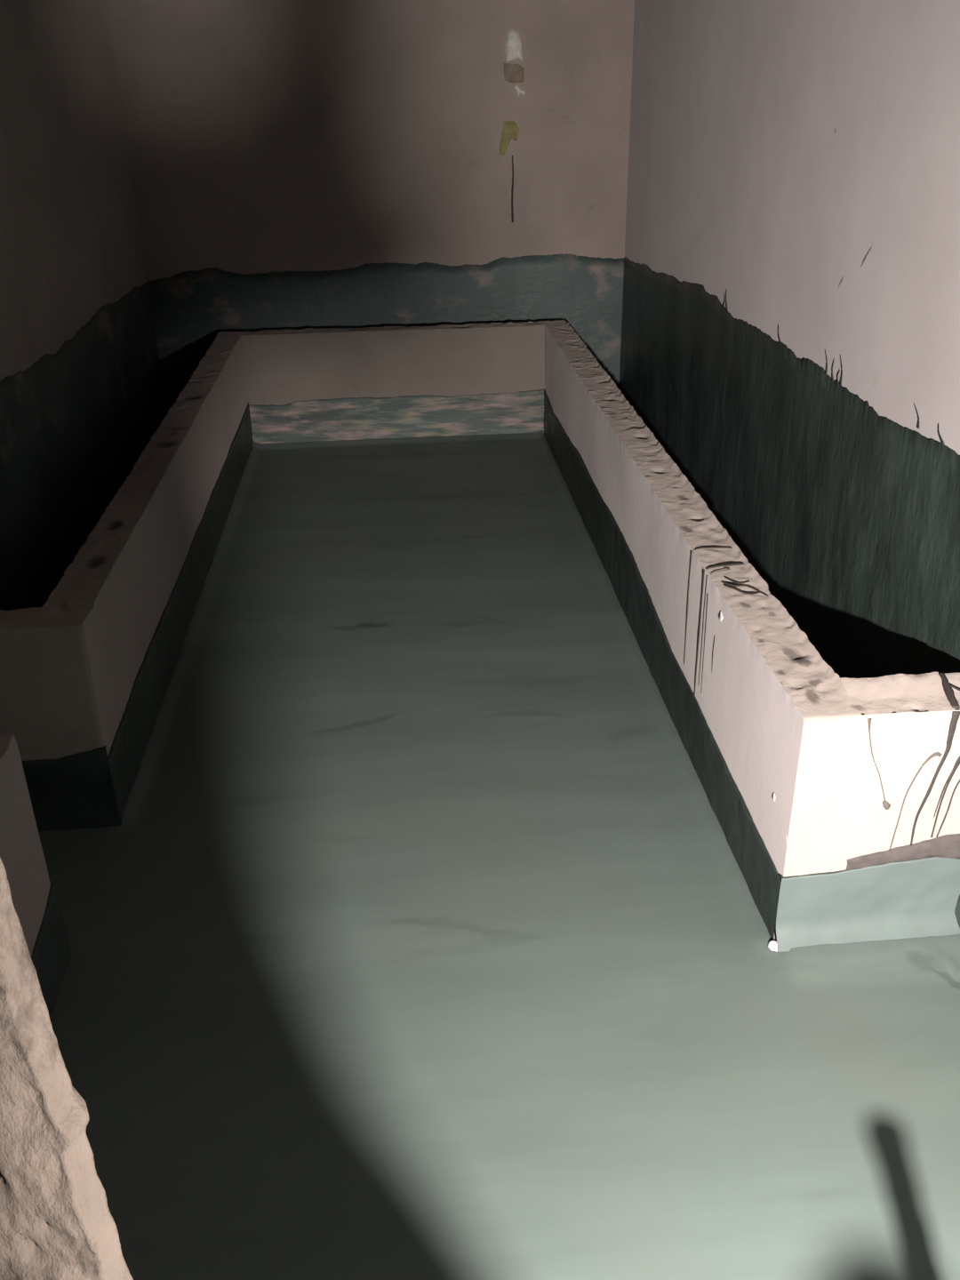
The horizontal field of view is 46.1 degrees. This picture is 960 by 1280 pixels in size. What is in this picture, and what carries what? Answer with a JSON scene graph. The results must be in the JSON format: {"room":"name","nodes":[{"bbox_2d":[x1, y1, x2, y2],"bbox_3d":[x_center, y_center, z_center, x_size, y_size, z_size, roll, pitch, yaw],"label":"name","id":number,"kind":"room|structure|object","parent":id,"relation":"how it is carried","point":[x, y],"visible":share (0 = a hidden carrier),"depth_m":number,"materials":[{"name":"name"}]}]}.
{"room":"burial chamber","nodes":[
{"label":"burial chamber","id":0,"kind":"room"},
{"bbox_2d":[0,857,133,1279],"bbox_3d":[-0.929,0.099,1.010,1.071,2.600,0.211,-3,27,-3],"label":"wall","id":1,"kind":"structure","parent":0,"point":[57,1222],"depth_m":1.17,"materials":[{"name":"beige stone"}]},
{"bbox_2d":[0,0,167,610],"bbox_3d":[-1.503,-0.792,2.367,0.011,3.000,7.632,-3,27,-3],"label":"wall","id":2,"kind":"structure","parent":0,"point":[82,394],"depth_m":4.50,"materials":[{"name":"paint"}]},
{"bbox_2d":[107,0,634,413],"bbox_3d":[-0.506,-2.555,5.850,2.630,3.000,0.011,-3,27,-3],"label":"wall","id":3,"kind":"structure","parent":0,"point":[296,164],"depth_m":5.88,"materials":[{"name":"brown paint"}]},
{"bbox_2d":[498,120,519,155],"bbox_3d":[0.151,-2.615,5.875,0.120,0.179,0.015,-3,27,-3],"label":"plaster","id":4,"kind":"object","parent":3,"relation":"attached to","point":[510,130],"visible":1,"depth_m":5.86,"materials":[{"name":"yellow paint"}]},
{"bbox_2d":[511,155,513,222],"bbox_3d":[0.173,-2.392,5.979,0.014,0.330,0.014,-3,27,-3],"label":"hanging cord","id":5,"kind":"object","parent":3,"relation":"hanging from","point":[512,189],"visible":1,"depth_m":5.99,"materials":[{"name":"black"}]},
{"bbox_2d":[504,28,522,61],"bbox_3d":[0.172,-2.997,5.674,0.095,0.155,0.038,-3,27,-3],"label":"plaster patch","id":6,"kind":"object","parent":3,"relation":"attached to","point":[513,47],"visible":1,"depth_m":5.67,"materials":[{"name":"white paint"}]},
{"bbox_2d":[503,63,524,82],"bbox_3d":[0.172,-2.888,5.740,0.115,0.099,0.016,-3,27,-3],"label":"plaster","id":7,"kind":"object","parent":3,"relation":"attached to","point":[513,73],"visible":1,"depth_m":5.74,"materials":[{"name":"brown paint"}]},
{"bbox_2d":[513,85,524,96],"bbox_3d":[0.202,-2.815,5.779,0.059,0.058,0.016,-3,27,-3],"label":"plaster patch","id":8,"kind":"object","parent":3,"relation":"attached to","point":[516,87],"visible":1,"depth_m":5.78,"materials":[{"name":"white paint"}]},
{"bbox_2d":[38,430,959,1279],"bbox_3d":[-0.190,0.444,3.124,2.690,0.041,7.682,-3,27,-3],"label":"floor","id":9,"kind":"structure","parent":0,"point":[419,934],"depth_m":2.55,"materials":[{"name":"grey concrete"}]},
{"bbox_2d":[0,336,253,1017],"bbox_3d":[-1.302,-0.150,3.741,0.507,0.636,5.243,-3,27,-3],"label":"wall","id":10,"kind":"structure","parent":9,"relation":"on","point":[85,674],"depth_m":3.10,"materials":[{"name":"paint"}]},
{"bbox_2d":[216,320,567,443],"bbox_3d":[-0.458,-1.395,6.195,1.873,0.635,0.135,-3,27,-3],"label":"wall","id":11,"kind":"structure","parent":9,"relation":"on","point":[309,384],"depth_m":6.12,"materials":[{"name":"paint"}]},
{"bbox_2d":[543,322,959,951],"bbox_3d":[0.739,-0.491,4.327,0.496,0.649,4.212,-3,27,-3],"label":"wall","id":12,"kind":"structure","parent":9,"relation":"on","point":[835,800],"depth_m":2.62,"materials":[{"name":"paint"}]},
{"bbox_2d":[768,939,778,951],"bbox_3d":[0.674,0.698,2.585,0.023,0.019,0.029,-17,31,-29],"label":"crumb","id":13,"kind":"object","parent":9,"relation":"on","point":[772,945],"visible":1,"depth_m":2.58,"materials":[{"name":"white"}]},
{"bbox_2d":[618,0,959,927],"bbox_3d":[0.987,-1.298,3.281,0.062,3.000,5.932,-3,27,-3],"label":"wall","id":14,"kind":"structure","parent":0,"point":[790,322],"depth_m":3.45,"materials":[{"name":"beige paint"}]}
]}

